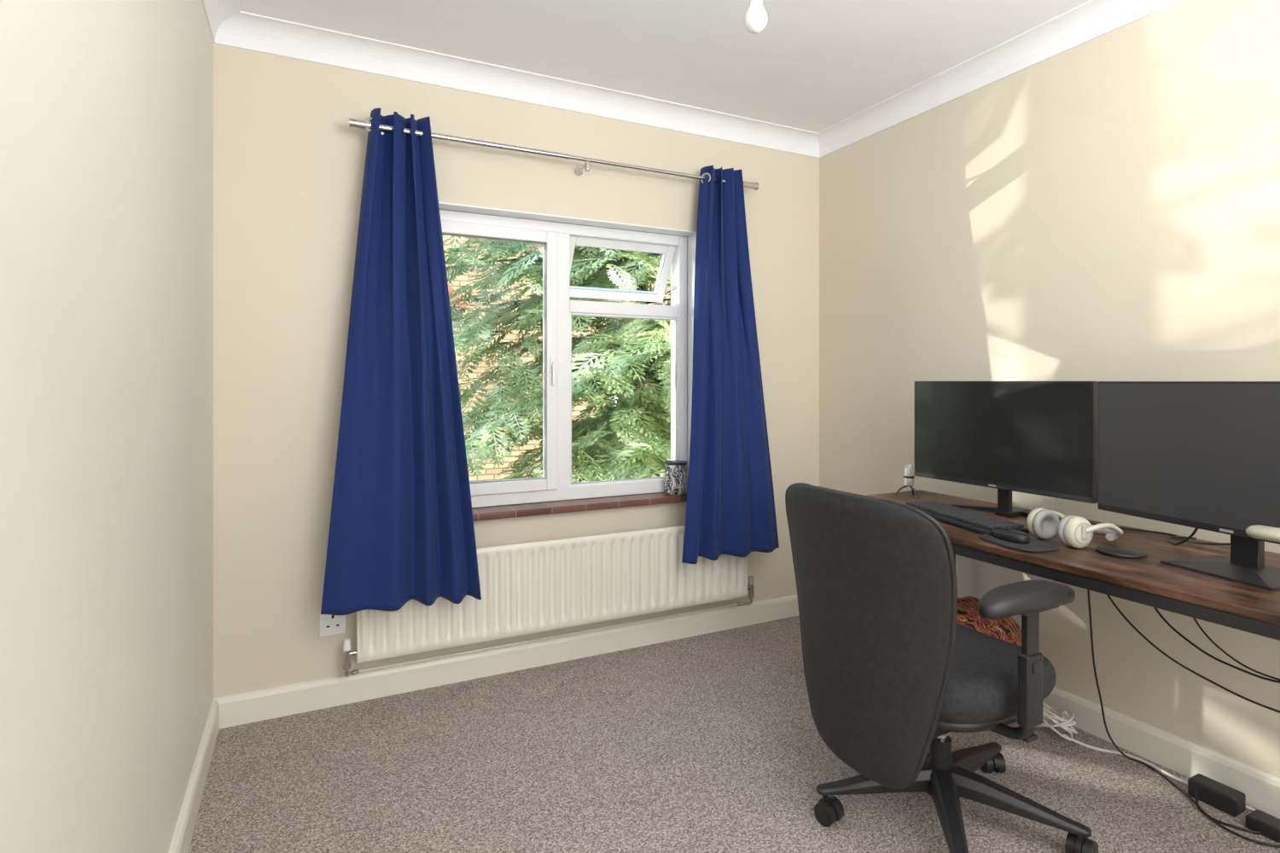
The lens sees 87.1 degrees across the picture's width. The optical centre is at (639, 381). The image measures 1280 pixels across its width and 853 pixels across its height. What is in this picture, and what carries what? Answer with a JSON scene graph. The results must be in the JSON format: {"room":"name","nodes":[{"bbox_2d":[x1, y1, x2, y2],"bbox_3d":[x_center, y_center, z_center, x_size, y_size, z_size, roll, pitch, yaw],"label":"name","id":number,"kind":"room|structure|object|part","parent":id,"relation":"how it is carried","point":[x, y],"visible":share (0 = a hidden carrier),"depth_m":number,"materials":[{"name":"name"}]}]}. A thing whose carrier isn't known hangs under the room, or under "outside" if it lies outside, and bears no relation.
{"room":"home office","nodes":[
{"label":"home office","id":0,"kind":"room"},
{"bbox_2d":[0,0,213,852],"bbox_3d":[-0.641,0.030,0.441,0.200,2.505,3.960,0,0,-26],"label":"wall","id":1,"kind":"structure","parent":0,"point":[107,106],"depth_m":1.03,"materials":[{"name":"beige paint"}]},
{"bbox_2d":[168,699,219,852],"bbox_3d":[-0.584,1.113,0.571,0.018,0.100,3.742,0,0,-26],"label":"baseboard","id":2,"kind":"structure","parent":1,"relation":"attached to","point":[181,840],"depth_m":1.81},
{"bbox_2d":[448,285,468,310],"bbox_3d":[-2.918,-1.110,8.465,1.499,0.528,0.080,0,0,-26],"label":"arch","id":3,"kind":"object","parent":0,"point":[450,288],"depth_m":8.70,"materials":[{"name":"brick"}]},
{"bbox_2d":[213,43,819,698],"bbox_3d":[-0.318,0.030,2.957,3.015,2.505,0.260,0,0,-26],"label":"wall","id":4,"kind":"structure","parent":0,"point":[288,163],"depth_m":2.42,"materials":[{"name":"beige paint"}]},
{"bbox_2d":[319,612,346,637],"bbox_3d":[-1.102,0.868,2.415,0.088,0.086,0.014,0,0,-26],"label":"wall socket","id":5,"kind":"object","parent":4,"relation":"attached to","point":[328,625],"depth_m":2.41,"materials":[{"name":"white plastic"}]},
{"bbox_2d":[213,594,799,728],"bbox_3d":[-0.257,1.113,2.832,2.615,0.100,0.018,0,0,-26],"label":"baseboard","id":6,"kind":"structure","parent":4,"relation":"attached to","point":[247,707],"depth_m":2.64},
{"bbox_2d":[342,525,754,677],"bbox_3d":[-0.269,0.850,2.785,1.763,0.424,0.092,0,0,-26],"label":"radiator","id":7,"kind":"object","parent":4,"relation":"attached to","point":[541,586],"visible":0.83,"depth_m":2.72,"materials":[{"name":"metal"}]},
{"bbox_2d":[349,116,759,190],"bbox_3d":[-0.255,-0.891,2.777,1.740,0.063,0.118,0,0,-26],"label":"curtain rod","id":8,"kind":"object","parent":4,"relation":"attached to","point":[353,123],"visible":0.68,"depth_m":2.65,"materials":[{"name":"silver metal"}]},
{"bbox_2d":[320,107,481,615],"bbox_3d":[-0.846,-0.080,2.403,0.531,1.759,0.147,0,0,-26],"label":"curtain","id":9,"kind":"object","parent":8,"relation":"hanging from","point":[402,528],"visible":1,"depth_m":2.39,"materials":[{"name":"blue fabric"}]},
{"bbox_3d":[-0.259,-0.885,2.838,0.036,0.036,0.006,0,0,-26],"label":"bracket plate","id":10,"kind":"part","parent":8,"relation":"part of","materials":[{"name":"silver metal"}]},
{"bbox_3d":[-0.238,-0.905,2.740,1.670,0.017,0.017,0,0,-26],"label":"rod","id":11,"kind":"part","parent":8,"relation":"part of","materials":[{"name":"silver metal"}]},
{"bbox_2d":[681,165,779,564],"bbox_3d":[0.392,-0.090,3.019,0.524,1.737,0.142,0,0,-26],"label":"curtain","id":12,"kind":"object","parent":8,"relation":"hanging from","point":[730,510],"visible":1,"depth_m":3.00,"materials":[{"name":"blue fabric"}]},
{"bbox_2d":[439,209,687,507],"bbox_3d":[-0.355,-0.085,2.908,1.278,1.197,0.106,0,0,-26],"label":"window","id":13,"kind":"structure","parent":4,"relation":"in","point":[680,257],"depth_m":2.89,"materials":[{"name":"white plastic"}]},
{"bbox_2d":[442,232,546,483],"bbox_3d":[-0.622,-0.088,2.761,0.493,1.005,0.030,0,0,-26],"label":"bead","id":14,"kind":"object","parent":13,"relation":"attached to","point":[443,233],"visible":0.57,"depth_m":2.86,"materials":[{"name":"grey plastic"}]},
{"bbox_3d":[-0.627,-0.088,2.772,0.591,1.103,0.057,0,0,-26],"label":"casement sash","id":15,"kind":"part","parent":13,"relation":"part of","materials":[{"name":"white plastic"}]},
{"bbox_2d":[550,355,555,372],"bbox_3d":[-0.371,-0.072,2.865,0.022,0.070,0.008,0,0,-26],"label":"plate","id":16,"kind":"object","parent":13,"relation":"attached to","point":[552,358],"depth_m":2.86,"materials":[{"name":"white plastic"}]},
{"bbox_3d":[-0.364,-0.032,2.850,0.014,0.100,0.012,0,0,-26],"label":"handle","id":17,"kind":"part","parent":13,"relation":"part of","materials":[{"name":"white plastic"}]},
{"bbox_3d":[-0.364,-0.032,2.850,0.014,0.100,0.012,0,0,-26],"label":"lever","id":18,"kind":"part","parent":13,"relation":"part of","materials":[{"name":"white plastic"}]},
{"bbox_3d":[-0.347,-0.088,2.932,0.062,1.102,0.070,0,0,-26],"label":"mullion","id":19,"kind":"part","parent":13,"relation":"part of","materials":[{"name":"white plastic"}]},
{"bbox_2d":[570,236,675,302],"bbox_3d":[-0.110,-0.521,3.141,0.540,0.268,0.169,0,0,-26],"label":"light","id":20,"kind":"object","parent":13,"relation":"attached to","point":[667,253],"visible":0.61,"depth_m":3.15,"materials":[{"name":"white plastic"}]},
{"bbox_2d":[570,312,678,486],"bbox_3d":[-0.069,0.080,3.057,0.550,0.763,0.032,0,0,-26],"label":"bead","id":21,"kind":"object","parent":13,"relation":"attached to","point":[571,313],"visible":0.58,"depth_m":3.08,"materials":[{"name":"white plastic"}]},
{"bbox_2d":[571,314,676,484],"bbox_3d":[-0.065,0.080,3.049,0.526,0.739,0.010,0,0,-26],"label":"fixed gasket","id":22,"kind":"object","parent":13,"relation":"attached to","point":[572,315],"visible":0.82,"depth_m":3.16,"materials":[{"name":"grey plastic"}]},
{"bbox_2d":[570,300,679,317],"bbox_3d":[-0.074,-0.326,3.067,0.546,0.054,0.070,0,0,-26],"label":"transom","id":23,"kind":"object","parent":13,"relation":"attached to","point":[576,306],"visible":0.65,"depth_m":3.03,"materials":[{"name":"white plastic"}]},
{"bbox_2d":[605,299,623,301],"bbox_3d":[-0.116,-0.372,3.091,0.008,0.028,0.179,0,0,25],"label":"bar","id":24,"kind":"object","parent":23,"relation":"on","point":[605,299],"visible":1,"depth_m":3.08,"materials":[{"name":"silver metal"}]},
{"bbox_2d":[666,285,674,290],"bbox_3d":[0.147,-0.445,3.210,0.007,0.015,0.070,0,0,-26],"label":"friction hinge","id":25,"kind":"object","parent":13,"relation":"attached to","point":[672,287],"visible":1,"depth_m":3.21,"materials":[{"name":"silver metal"}]},
{"bbox_2d":[438,202,696,479],"bbox_3d":[-0.327,-0.088,2.852,1.290,1.202,0.089,0,0,-26],"label":"window reveal","id":26,"kind":"structure","parent":4,"relation":"in","point":[691,235],"depth_m":3.02,"materials":[{"name":"white paint"}]},
{"bbox_2d":[471,490,687,521],"bbox_3d":[-0.327,0.529,2.851,1.290,0.028,0.153,0,0,-26],"label":"windowsill","id":27,"kind":"object","parent":4,"relation":"attached to","point":[587,504],"visible":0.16,"depth_m":2.82,"materials":[{"name":"tile"}]},
{"bbox_2d":[664,459,687,495],"bbox_3d":[0.165,0.441,3.076,0.106,0.149,0.106,0,0,-26],"label":"candle jar","id":28,"kind":"object","parent":27,"relation":"on","point":[676,471],"visible":1,"depth_m":3.03,"materials":[{"name":"silver glass"}]},
{"bbox_2d":[238,0,1089,132],"bbox_3d":[0.562,-1.282,1.183,3.015,0.120,4.220,0,0,-26],"label":"ceiling","id":29,"kind":"structure","parent":0,"point":[815,65],"depth_m":2.40,"materials":[{"name":"white paint"}]},
{"bbox_2d":[744,0,767,33],"bbox_3d":[0.296,-1.058,1.721,0.090,0.329,0.090,0,0,-26],"label":"bulb","id":30,"kind":"object","parent":29,"relation":"hanging from","point":[755,18],"visible":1,"depth_m":1.70,"materials":[{"name":"white glass"}]},
{"bbox_2d":[187,616,1279,852],"bbox_3d":[0.575,1.223,1.156,2.815,0.120,3.960,0,0,-26],"label":"floor","id":31,"kind":"structure","parent":0,"point":[710,742],"depth_m":1.98,"materials":[{"name":"beige carpet"}]},
{"bbox_2d":[785,482,1098,852],"bbox_3d":[0.787,0.716,1.806,0.722,0.894,0.689,0,0,-27],"label":"office chair","id":32,"kind":"object","parent":31,"relation":"on","point":[890,670],"visible":1,"depth_m":1.58,"materials":[{"name":"fabric"}]},
{"bbox_2d":[818,797,841,820],"bbox_3d":[0.499,1.123,1.778,0.012,0.041,0.066,0,0,-38],"label":"hood","id":33,"kind":"object","parent":32,"relation":"attached to","point":[831,806],"depth_m":1.76,"materials":[{"name":"black plastic"}]},
{"bbox_3d":[0.521,0.614,1.653,0.114,0.689,0.532,0,0,-27],"label":"backrest","id":34,"kind":"part","parent":32,"relation":"part of","materials":[{"name":"fabric"}]},
{"bbox_3d":[0.621,1.058,1.792,0.305,0.066,0.068,0,0,-2],"label":"arm","id":35,"kind":"part","parent":32,"relation":"part of","materials":[{"name":"black plastic"}]},
{"bbox_3d":[0.754,1.058,1.624,0.068,0.066,0.305,0,0,16],"label":"arm","id":36,"kind":"part","parent":32,"relation":"part of","materials":[{"name":"black plastic"}]},
{"bbox_3d":[0.947,1.058,1.913,0.305,0.066,0.068,0,0,-38],"label":"arm","id":37,"kind":"part","parent":32,"relation":"part of","materials":[{"name":"black plastic"}]},
{"bbox_2d":[992,756,999,767],"bbox_3d":[1.048,1.123,2.006,0.012,0.041,0.066,0,0,0],"label":"hood","id":38,"kind":"object","parent":32,"relation":"attached to","point":[995,759],"depth_m":1.98,"materials":[{"name":"black plastic"}]},
{"bbox_3d":[0.805,0.757,1.801,0.490,0.129,0.480,0,0,-27],"label":"seat","id":39,"kind":"part","parent":32,"relation":"part of","materials":[{"name":"grey fabric"}]},
{"bbox_3d":[0.956,1.058,1.699,0.305,0.066,0.068,0,0,34],"label":"arm","id":40,"kind":"part","parent":32,"relation":"part of","materials":[{"name":"black plastic"}]},
{"bbox_3d":[0.880,0.573,1.519,0.042,0.140,0.018,0,0,-27],"label":"arm post","id":41,"kind":"part","parent":32,"relation":"part of","materials":[{"name":"black plastic"}]},
{"bbox_3d":[1.063,1.098,1.627,0.014,0.030,0.014,0,0,-27],"label":"castor stem","id":42,"kind":"part","parent":32,"relation":"part of","materials":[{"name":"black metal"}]},
{"bbox_2d":[1074,837,1086,852],"bbox_3d":[1.072,1.123,1.635,0.066,0.041,0.012,0,0,-41],"label":"hood","id":43,"kind":"object","parent":32,"relation":"attached to","point":[1079,842],"depth_m":1.62,"materials":[{"name":"black plastic"}]},
{"bbox_2d":[956,596,1021,646],"bbox_3d":[1.151,0.965,2.352,0.302,0.396,0.382,0,0,-26],"label":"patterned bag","id":44,"kind":"object","parent":31,"relation":"on","point":[968,615],"visible":0.17,"depth_m":2.24,"materials":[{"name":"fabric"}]},
{"bbox_2d":[1035,702,1077,741],"bbox_3d":[1.351,1.104,2.213,0.127,0.088,0.152,0,0,-26],"label":"coil","id":45,"kind":"object","parent":31,"relation":"on","point":[1063,722],"visible":0.67,"depth_m":2.16,"materials":[{"name":"white plastic"}]},
{"bbox_2d":[867,489,1279,640],"bbox_3d":[1.198,0.805,2.015,0.602,0.715,1.405,0,0,-26],"label":"desk","id":46,"kind":"object","parent":31,"relation":"on","point":[1146,581],"visible":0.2,"depth_m":1.62,"materials":[{"name":"brown wood"}]},
{"bbox_2d":[894,465,919,499],"bbox_3d":[1.048,0.384,2.597,0.094,0.125,0.088,0,0,-26],"label":"desk microphone","id":47,"kind":"object","parent":46,"relation":"on","point":[909,476],"depth_m":2.59,"materials":[{"name":"white plastic"}]},
{"bbox_2d":[905,500,1029,535],"bbox_3d":[1.024,0.433,2.155,0.132,0.029,0.430,0,0,-12],"label":"keyboard","id":48,"kind":"object","parent":46,"relation":"on","point":[977,522],"visible":0.95,"depth_m":2.09,"materials":[{"name":"black plastic"}]},
{"bbox_2d":[914,381,1097,517],"bbox_3d":[1.226,0.224,2.248,0.154,0.449,0.636,0,0,-26],"label":"computer monitor","id":49,"kind":"object","parent":46,"relation":"on","point":[1036,438],"visible":0.92,"depth_m":2.16,"materials":[{"name":"black plastic"}]},
{"bbox_3d":[1.179,0.440,2.358,0.246,0.016,0.032,0,0,37],"label":"stand leg","id":50,"kind":"part","parent":49,"relation":"part of","materials":[{"name":"black plastic"}]},
{"bbox_3d":[1.286,0.440,2.143,0.032,0.016,0.246,0,0,0],"label":"stand leg","id":51,"kind":"part","parent":49,"relation":"part of","materials":[{"name":"black plastic"}]},
{"bbox_2d":[978,534,1058,552],"bbox_3d":[1.045,0.445,1.864,0.149,0.006,0.202,0,0,-26],"label":"mat","id":52,"kind":"object","parent":46,"relation":"on","point":[1035,545],"visible":0.73,"depth_m":1.82,"materials":[{"name":"black rubber"}]},
{"bbox_2d":[992,527,1029,544],"bbox_3d":[1.036,0.431,1.882,0.064,0.022,0.110,0,0,-26],"label":"computer mouse","id":53,"kind":"object","parent":52,"relation":"on","point":[1005,534],"visible":1,"depth_m":1.86,"materials":[{"name":"black plastic"}]},
{"bbox_2d":[1026,507,1123,548],"bbox_3d":[1.227,0.405,1.882,0.223,0.085,0.192,0,0,-14],"label":"headphones","id":54,"kind":"object","parent":46,"relation":"on","point":[1072,531],"visible":1,"depth_m":1.82,"materials":[{"name":"grey plastic"}]},
{"bbox_2d":[1026,507,1059,540],"bbox_3d":[1.145,0.405,1.917,0.086,0.085,0.058,0,0,-26],"label":"cup","id":55,"kind":"object","parent":54,"relation":"on","point":[1041,523],"depth_m":1.90,"materials":[{"name":"grey plastic"}]},
{"bbox_2d":[1057,515,1075,546],"bbox_3d":[1.170,0.405,1.825,0.084,0.084,0.019,0,0,-14],"label":"cushion","id":56,"kind":"object","parent":54,"relation":"on","point":[1062,529],"depth_m":1.81,"materials":[{"name":"leather"}]},
{"bbox_2d":[1063,516,1093,548],"bbox_3d":[1.176,0.405,1.803,0.080,0.085,0.027,0,0,-14],"label":"cup","id":57,"kind":"object","parent":54,"relation":"on","point":[1078,532],"depth_m":1.79,"materials":[{"name":"white plastic"}]},
{"bbox_2d":[1095,545,1147,558],"bbox_3d":[1.255,0.444,1.756,0.110,0.008,0.110,0,0,-26],"label":"coaster","id":58,"kind":"object","parent":46,"relation":"on","point":[1113,550],"visible":1,"depth_m":1.74,"materials":[{"name":"plastic"}]},
{"bbox_2d":[1087,522,1279,848],"bbox_3d":[1.476,0.747,1.886,0.228,0.832,0.935,0,0,-26],"label":"cables","id":59,"kind":"object","parent":46,"relation":"hanging from","point":[1227,800],"visible":0.73,"depth_m":1.82,"materials":[{"name":"plastic"}]},
{"bbox_2d":[1097,381,1279,591],"bbox_3d":[1.409,0.224,1.576,0.195,0.448,0.640,0,0,-17],"label":"computer monitor","id":60,"kind":"object","parent":46,"relation":"on","point":[1199,455],"visible":1,"depth_m":1.61,"materials":[{"name":"black plastic"}]},
{"bbox_2d":[1063,733,1255,811],"bbox_3d":[1.614,1.151,1.832,0.089,0.025,0.845,0,0,-30],"label":"power cable","id":61,"kind":"object","parent":31,"relation":"on","point":[1249,808],"visible":0.65,"depth_m":2.06,"materials":[{"name":"white plastic"}]},
{"bbox_2d":[819,0,1279,778],"bbox_3d":[1.881,0.030,1.693,0.200,2.505,3.960,0,0,-26],"label":"wall","id":62,"kind":"structure","parent":0,"point":[1105,207],"depth_m":2.25,"materials":[{"name":"beige paint"}]},
{"bbox_2d":[201,0,1181,157],"bbox_3d":[0.575,-1.179,1.156,2.615,0.087,3.760,0,0,-26],"label":"crown molding","id":63,"kind":"structure","parent":62,"relation":"attached to","point":[229,26],"depth_m":2.58,"materials":[{"name":"white paint"}]},
{"bbox_2d":[1042,686,1279,819],"bbox_3d":[1.742,1.113,1.726,0.018,0.100,3.742,0,0,-26],"label":"baseboard","id":64,"kind":"structure","parent":62,"relation":"attached to","point":[1261,789],"depth_m":2.02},
{"bbox_2d":[1245,524,1279,542],"bbox_3d":[1.318,0.375,1.371,0.056,0.146,0.125,0,0,-26],"label":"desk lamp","id":65,"kind":"object","parent":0,"point":[1263,532],"depth_m":1.39,"materials":[{"name":"white plastic"}]},
{"label":"outside","id":66,"kind":"structure","parent":0,"visible":0},
{"bbox_3d":[-3.322,4.213,11.190,32.000,0.100,17.000,0,0,-26],"label":"ground","id":67,"kind":"structure","parent":66,"visible":0},
{"bbox_2d":[442,235,670,482],"bbox_3d":[-1.807,0.988,9.263,19.000,6.350,0.400,0,0,-26],"label":"wall","id":68,"kind":"structure","parent":67,"relation":"on","point":[490,472],"depth_m":8.97,"materials":[{"name":"brick"}]},
{"bbox_2d":[442,235,670,482],"bbox_3d":[0.453,0.631,5.596,5.754,7.064,3.788,0,0,-26],"label":"conifer tree","id":69,"kind":"object","parent":67,"relation":"on","point":[637,445],"visible":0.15,"depth_m":5.10,"materials":[{"name":"green plant"}]}
]}

